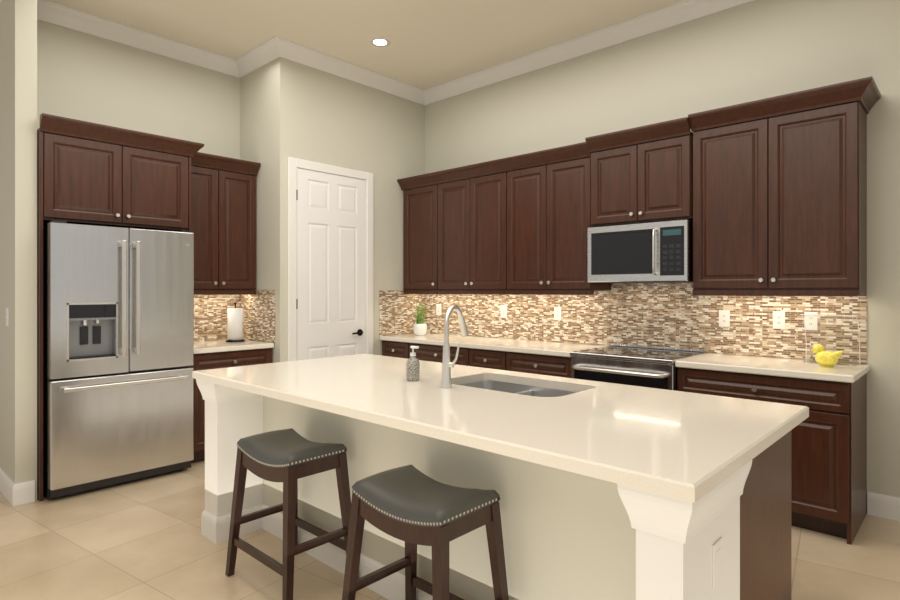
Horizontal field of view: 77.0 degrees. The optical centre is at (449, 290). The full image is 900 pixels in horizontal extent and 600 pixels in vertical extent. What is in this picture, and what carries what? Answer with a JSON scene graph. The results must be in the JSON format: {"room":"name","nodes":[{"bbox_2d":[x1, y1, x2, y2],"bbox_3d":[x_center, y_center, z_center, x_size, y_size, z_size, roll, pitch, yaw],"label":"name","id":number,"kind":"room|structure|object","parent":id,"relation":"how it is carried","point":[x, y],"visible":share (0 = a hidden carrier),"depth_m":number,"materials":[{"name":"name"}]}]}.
{"room":"kitchen","nodes":[
{"label":"kitchen","id":0,"kind":"room"},
{"bbox_2d":[0,0,36,500],"bbox_3d":[-3.963,-0.377,4.792,3.370,3.480,0.115,0,0,43],"label":"wall","id":1,"kind":"structure","parent":0,"point":[18,235],"depth_m":3.66,"materials":[{"name":"beige paint"}]},
{"bbox_2d":[6,308,8,325],"bbox_3d":[-2.939,0.173,3.756,0.072,0.118,0.007,0,0,43],"label":"light switch","id":2,"kind":"object","parent":1,"relation":"attached to","point":[7,316],"visible":0.96,"depth_m":3.74,"materials":[{"name":"white plastic"}]},
{"bbox_2d":[0,468,20,505],"bbox_3d":[-3.997,1.296,4.745,3.385,0.135,0.030,0,0,43],"label":"baseboard","id":3,"kind":"structure","parent":1,"relation":"attached to","point":[12,491],"depth_m":3.65,"materials":[{"name":"white wood"}]},
{"bbox_2d":[37,0,51,15],"bbox_3d":[-2.790,-2.058,3.845,0.558,0.118,0.101,0,0,43],"label":"crown molding","id":4,"kind":"structure","parent":1,"relation":"attached to","point":[42,5],"depth_m":4.14,"materials":[{"name":"white"}]},
{"bbox_2d":[37,19,239,341],"bbox_3d":[-2.587,-0.377,4.738,0.120,3.480,1.680,0,0,43],"label":"wall","id":5,"kind":"structure","parent":0,"point":[81,76],"depth_m":4.65,"materials":[{"name":"beige paint"}]},
{"bbox_2d":[37,2,242,77],"bbox_3d":[-2.506,-2.058,4.664,0.098,0.118,1.680,0,0,43],"label":"crown molding","id":6,"kind":"structure","parent":5,"relation":"attached to","point":[57,14],"depth_m":4.60,"materials":[{"name":"white"}]},
{"bbox_2d":[194,295,237,341],"bbox_3d":[-2.207,0.221,5.051,0.006,0.451,0.701,0,0,43],"label":"tile backsplash","id":7,"kind":"structure","parent":5,"relation":"attached to","point":[210,311],"depth_m":5.11,"materials":[{"name":"tile"}]},
{"bbox_2d":[191,152,260,294],"bbox_3d":[-2.067,-0.553,4.913,0.397,1.168,0.695,0,0,43],"label":"upper cabinet","id":8,"kind":"object","parent":5,"relation":"attached to","point":[223,209],"visible":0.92,"depth_m":4.86,"materials":[{"name":"brown wood"}]},
{"bbox_2d":[240,57,291,362],"bbox_3d":[-1.714,-0.377,5.156,0.830,3.480,0.120,0,0,43],"label":"wall","id":9,"kind":"structure","parent":0,"point":[266,116],"depth_m":4.91,"materials":[{"name":"beige paint"}]},
{"bbox_2d":[232,40,275,75],"bbox_3d":[-1.707,-2.058,5.001,0.570,0.118,0.098,0,0,43],"label":"crown molding","id":10,"kind":"structure","parent":9,"relation":"attached to","point":[257,57],"depth_m":5.05,"materials":[{"name":"white"}]},
{"bbox_2d":[238,290,274,342],"bbox_3d":[-1.731,0.221,5.082,0.603,0.451,0.007,0,0,43],"label":"tile backsplash","id":11,"kind":"structure","parent":9,"relation":"attached to","point":[258,308],"depth_m":5.05,"materials":[{"name":"tile"}]},
{"bbox_2d":[292,61,424,355],"bbox_3d":[-0.865,-0.377,5.548,0.120,3.480,1.610,0,0,43],"label":"wall","id":12,"kind":"structure","parent":0,"point":[338,121],"depth_m":5.59,"materials":[{"name":"beige paint"}]},
{"bbox_2d":[288,157,372,360],"bbox_3d":[-1.060,0.104,5.203,0.064,2.518,0.936,0,0,43],"label":"door","id":13,"kind":"structure","parent":12,"relation":"attached to","point":[330,264],"depth_m":5.19,"materials":[{"name":"white wood"}]},
{"bbox_2d":[268,36,423,103],"bbox_3d":[-0.898,-2.058,5.352,0.098,0.118,1.715,0,0,43],"label":"crown molding","id":14,"kind":"structure","parent":12,"relation":"attached to","point":[276,47],"depth_m":5.23,"materials":[{"name":"white"}]},
{"bbox_2d":[379,290,425,335],"bbox_3d":[-0.497,0.221,5.848,0.006,0.451,0.603,0,0,43],"label":"tile backsplash","id":15,"kind":"structure","parent":12,"relation":"attached to","point":[396,312],"depth_m":5.81,"materials":[{"name":"tile"}]},
{"bbox_2d":[46,0,683,89],"bbox_3d":[-1.437,-2.157,1.171,12.000,0.080,9.200,0,0,43],"label":"ceiling","id":16,"kind":"structure","parent":0,"point":[433,43],"depth_m":4.51,"materials":[{"name":"beige paint"}]},
{"bbox_2d":[370,38,389,46],"bbox_3d":[-0.594,-2.114,4.811,0.170,0.005,0.170,0,0,43],"label":"recessed light","id":17,"kind":"object","parent":16,"relation":"in","point":[380,42],"visible":1,"depth_m":4.81,"materials":[{"name":"white"}]},
{"bbox_2d":[0,461,899,599],"bbox_3d":[-1.437,1.393,1.171,12.000,0.060,9.200,0,0,43],"label":"floor","id":18,"kind":"structure","parent":0,"point":[142,539],"depth_m":2.91,"materials":[{"name":"tile"}]},
{"bbox_2d":[43,220,193,498],"bbox_3d":[-2.483,0.455,4.163,0.790,1.814,0.902,0,0,43],"label":"fridge","id":19,"kind":"object","parent":18,"relation":"on","point":[118,352],"visible":0.92,"depth_m":3.87,"materials":[{"name":"grey metal"}]},
{"bbox_2d":[37,113,203,501],"bbox_3d":[-2.504,0.113,4.230,0.687,2.500,1.038,0,0,43],"label":"tall cabinet","id":20,"kind":"object","parent":18,"relation":"on","point":[91,173],"visible":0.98,"depth_m":3.93,"materials":[{"name":"brown wood"}]},
{"bbox_2d":[191,339,273,463],"bbox_3d":[-1.980,0.905,4.833,0.633,0.915,0.695,0,0,43],"label":"base cabinet","id":21,"kind":"object","parent":18,"relation":"on","point":[215,354],"visible":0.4,"depth_m":4.55,"materials":[{"name":"brown wood"}]},
{"bbox_2d":[225,302,244,341],"bbox_3d":[-1.903,0.274,5.018,0.164,0.347,0.164,0,0,43],"label":"paper towel holder","id":22,"kind":"object","parent":21,"relation":"on","point":[235,324],"visible":1,"depth_m":4.96,"materials":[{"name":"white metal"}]},
{"bbox_2d":[225,428,350,599],"bbox_3d":[-0.750,1.030,2.668,0.546,0.662,0.378,0,0,43],"label":"stool","id":23,"kind":"object","parent":18,"relation":"on","point":[288,458],"visible":1,"depth_m":2.59,"materials":[{"name":"brown wood"}]},
{"bbox_2d":[382,341,407,358],"bbox_3d":[-0.335,0.926,5.735,0.397,0.874,0.606,0,0,43],"label":"base cabinet","id":24,"kind":"object","parent":18,"relation":"on","point":[399,349],"depth_m":5.51,"materials":[{"name":"brown wood"}]},
{"bbox_2d":[342,465,508,599],"bbox_3d":[-0.094,1.030,2.058,0.546,0.662,0.378,0,0,43],"label":"stool","id":25,"kind":"object","parent":18,"relation":"on","point":[412,506],"visible":1,"depth_m":2.00,"materials":[{"name":"grey leather"}]},
{"bbox_2d":[408,345,467,365],"bbox_3d":[0.088,0.926,5.342,0.757,0.874,0.606,0,0,43],"label":"base cabinet","id":26,"kind":"object","parent":18,"relation":"on","point":[433,353],"depth_m":5.13,"materials":[{"name":"brown wood"}]},
{"bbox_2d":[468,349,503,369],"bbox_3d":[0.511,0.926,4.949,0.397,0.874,0.606,0,0,43],"label":"base cabinet","id":27,"kind":"object","parent":18,"relation":"on","point":[484,358],"depth_m":4.73,"materials":[{"name":"brown wood"}]},
{"bbox_2d":[192,358,807,599],"bbox_3d":[-0.042,0.926,2.665,2.718,0.874,1.134,0,0,43],"label":"kitchen island","id":28,"kind":"object","parent":18,"relation":"on","point":[608,491],"depth_m":2.00,"materials":[{"name":"white stone"}]},
{"bbox_2d":[196,378,695,505],"bbox_3d":[-0.220,0.487,2.474,2.740,0.001,0.645,0,0,43],"label":"island countertop","id":29,"kind":"structure","parent":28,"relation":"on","point":[197,379],"depth_m":1.94,"materials":[{"name":"beige stone"}]},
{"bbox_2d":[406,346,419,380],"bbox_3d":[-0.184,0.361,2.833,0.070,0.172,0.067,0,0,43],"label":"soap dispenser","id":30,"kind":"object","parent":29,"relation":"on","point":[412,368],"visible":1,"depth_m":2.81,"materials":[{"name":"grey plastic"}]},
{"bbox_2d":[441,305,468,387],"bbox_3d":[0.043,0.257,2.710,0.149,0.381,0.247,0,0,43],"label":"faucet","id":31,"kind":"object","parent":29,"relation":"on","point":[447,365],"visible":1,"depth_m":2.62,"materials":[{"name":"silver metal"}]},
{"bbox_2d":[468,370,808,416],"bbox_3d":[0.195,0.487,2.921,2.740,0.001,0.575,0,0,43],"label":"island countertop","id":32,"kind":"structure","parent":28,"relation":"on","point":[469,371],"depth_m":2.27,"materials":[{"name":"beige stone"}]},
{"bbox_2d":[440,378,603,405],"bbox_3d":[0.312,0.587,2.730,0.688,0.222,0.423,0,0,43],"label":"sink","id":33,"kind":"object","parent":32,"relation":"in","point":[540,392],"depth_m":2.80,"materials":[{"name":"silver metal"}]},
{"bbox_2d":[504,353,570,377],"bbox_3d":[0.882,0.926,4.605,0.615,0.874,0.606,0,0,43],"label":"base cabinet","id":34,"kind":"object","parent":18,"relation":"on","point":[532,363],"depth_m":4.38,"materials":[{"name":"brown wood"}]},
{"bbox_2d":[380,333,605,356],"bbox_3d":[0.305,0.467,5.123,2.166,0.040,0.632,0,0,43],"label":"countertop","id":35,"kind":"structure","parent":34,"relation":"on","point":[502,345],"depth_m":4.83,"materials":[{"name":"beige stone"}]},
{"bbox_2d":[413,303,427,335],"bbox_3d":[-0.305,0.276,5.707,0.236,0.343,0.250,0,0,43],"label":"potted plant","id":36,"kind":"object","parent":35,"relation":"on","point":[419,327],"visible":1,"depth_m":5.67,"materials":[{"name":"green plant"}]},
{"bbox_2d":[570,344,706,390],"bbox_3d":[1.347,0.895,4.093,0.756,0.934,0.706,0,0,43],"label":"range oven","id":37,"kind":"object","parent":18,"relation":"on","point":[645,366],"visible":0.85,"depth_m":3.91,"materials":[{"name":"grey metal"}]},
{"bbox_2d":[677,369,866,544],"bbox_3d":[2.006,0.926,3.560,0.928,0.874,0.606,0,0,43],"label":"base cabinet","id":38,"kind":"object","parent":18,"relation":"on","point":[829,465],"depth_m":3.16,"materials":[{"name":"brown wood"}]},
{"bbox_2d":[675,353,869,384],"bbox_3d":[2.004,0.467,3.544,0.947,0.040,0.632,0,0,43],"label":"countertop","id":39,"kind":"structure","parent":38,"relation":"on","point":[719,363],"depth_m":3.37,"materials":[{"name":"beige stone"}]},
{"bbox_2d":[812,344,843,366],"bbox_3d":[2.235,0.383,3.355,0.182,0.128,0.116,0,0,43],"label":"bird","id":40,"kind":"object","parent":39,"relation":"on","point":[823,358],"visible":1,"depth_m":3.33},
{"bbox_2d":[800,314,859,366],"bbox_3d":[2.347,0.295,3.495,0.284,0.302,0.169,0,0,43],"label":"cookbook stand","id":41,"kind":"object","parent":39,"relation":"on","point":[838,363],"visible":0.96,"depth_m":3.48,"materials":[{"name":"white"}]},
{"bbox_2d":[425,0,899,497],"bbox_3d":[2.577,-0.377,3.530,9.330,3.480,0.120,0,0,43],"label":"wall","id":42,"kind":"structure","parent":0,"point":[755,50],"depth_m":3.94,"materials":[{"name":"beige paint"}]},
{"bbox_2d":[401,180,436,291],"bbox_3d":[-0.200,-0.534,5.799,0.507,1.055,0.328,0,0,43],"label":"upper cabinet","id":43,"kind":"object","parent":42,"relation":"attached to","point":[420,200],"depth_m":5.67,"materials":[{"name":"brown wood"}]},
{"bbox_2d":[437,168,504,291],"bbox_3d":[0.294,-0.534,5.341,0.841,1.055,0.328,0,0,43],"label":"upper cabinet","id":44,"kind":"object","parent":42,"relation":"attached to","point":[471,208],"depth_m":5.20,"materials":[{"name":"brown wood"}]},
{"bbox_2d":[505,152,610,291],"bbox_3d":[0.902,-0.534,4.776,0.818,1.055,0.328,0,0,43],"label":"upper cabinet","id":45,"kind":"object","parent":42,"relation":"attached to","point":[547,201],"depth_m":4.64,"materials":[{"name":"brown wood"}]},
{"bbox_2d":[422,0,754,104],"bbox_3d":[2.807,-2.058,3.167,8.500,0.118,0.098,0,0,43],"label":"crown molding","id":46,"kind":"structure","parent":42,"relation":"attached to","point":[684,11],"depth_m":4.71,"materials":[{"name":"white"}]},
{"bbox_2d":[589,128,692,227],"bbox_3d":[1.474,-0.792,4.231,0.755,0.590,0.347,0,0,43],"label":"upper cabinet","id":47,"kind":"object","parent":42,"relation":"attached to","point":[649,179],"depth_m":4.08,"materials":[{"name":"brown wood"}]},
{"bbox_2d":[587,220,692,282],"bbox_3d":[1.439,-0.273,4.192,0.750,0.419,0.439,0,0,43],"label":"microwave","id":48,"kind":"object","parent":47,"relation":"attached to","point":[657,252],"visible":0.96,"depth_m":4.03,"materials":[{"name":"grey metal"}]},
{"bbox_2d":[426,282,866,363],"bbox_3d":[1.138,0.154,4.778,3.858,0.583,0.007,0,0,43],"label":"tile backsplash","id":49,"kind":"structure","parent":42,"relation":"attached to","point":[674,315],"depth_m":4.30,"materials":[{"name":"tile"}]},
{"bbox_2d":[436,304,440,314],"bbox_3d":[-0.118,0.194,5.936,0.072,0.118,0.007,0,0,43],"label":"electrical outlet plate","id":50,"kind":"object","parent":49,"relation":"attached to","point":[438,306],"depth_m":5.93,"materials":[{"name":"white plastic"}]},
{"bbox_2d":[501,305,506,317],"bbox_3d":[0.508,0.194,5.354,0.072,0.118,0.007,0,0,43],"label":"electrical outlet plate","id":51,"kind":"object","parent":49,"relation":"attached to","point":[503,307],"depth_m":5.35,"materials":[{"name":"white plastic"}]},
{"bbox_2d":[554,307,561,319],"bbox_3d":[0.942,0.197,4.950,0.072,0.118,0.007,0,0,43],"label":"electrical outlet plate","id":52,"kind":"object","parent":49,"relation":"attached to","point":[557,310],"depth_m":4.95,"materials":[{"name":"white plastic"}]},
{"bbox_2d":[719,310,729,326],"bbox_3d":[1.947,0.196,4.017,0.072,0.118,0.007,0,0,43],"label":"electrical outlet plate","id":53,"kind":"object","parent":49,"relation":"attached to","point":[724,315],"depth_m":4.01,"materials":[{"name":"white plastic"}]},
{"bbox_2d":[773,311,784,328],"bbox_3d":[2.198,0.194,3.783,0.072,0.118,0.007,0,0,43],"label":"electrical outlet plate","id":54,"kind":"object","parent":49,"relation":"attached to","point":[778,319],"depth_m":3.78,"materials":[{"name":"white plastic"}]},
{"bbox_2d":[804,312,817,329],"bbox_3d":[2.333,0.194,3.658,0.072,0.118,0.007,0,0,43],"label":"electrical outlet plate","id":55,"kind":"object","parent":49,"relation":"attached to","point":[815,325],"depth_m":3.65,"materials":[{"name":"white plastic"}]},
{"bbox_2d":[689,92,868,291],"bbox_3d":[2.100,-0.557,3.662,0.928,1.100,0.328,0,0,43],"label":"upper cabinet","id":56,"kind":"object","parent":42,"relation":"attached to","point":[767,196],"depth_m":3.48,"materials":[{"name":"brown wood"}]},
{"bbox_2d":[867,492,899,520],"bbox_3d":[4.250,1.296,1.882,4.636,0.135,0.015,0,0,43],"label":"baseboard","id":57,"kind":"structure","parent":42,"relation":"attached to","point":[878,505],"depth_m":3.40,"materials":[{"name":"white wood"}]}
]}

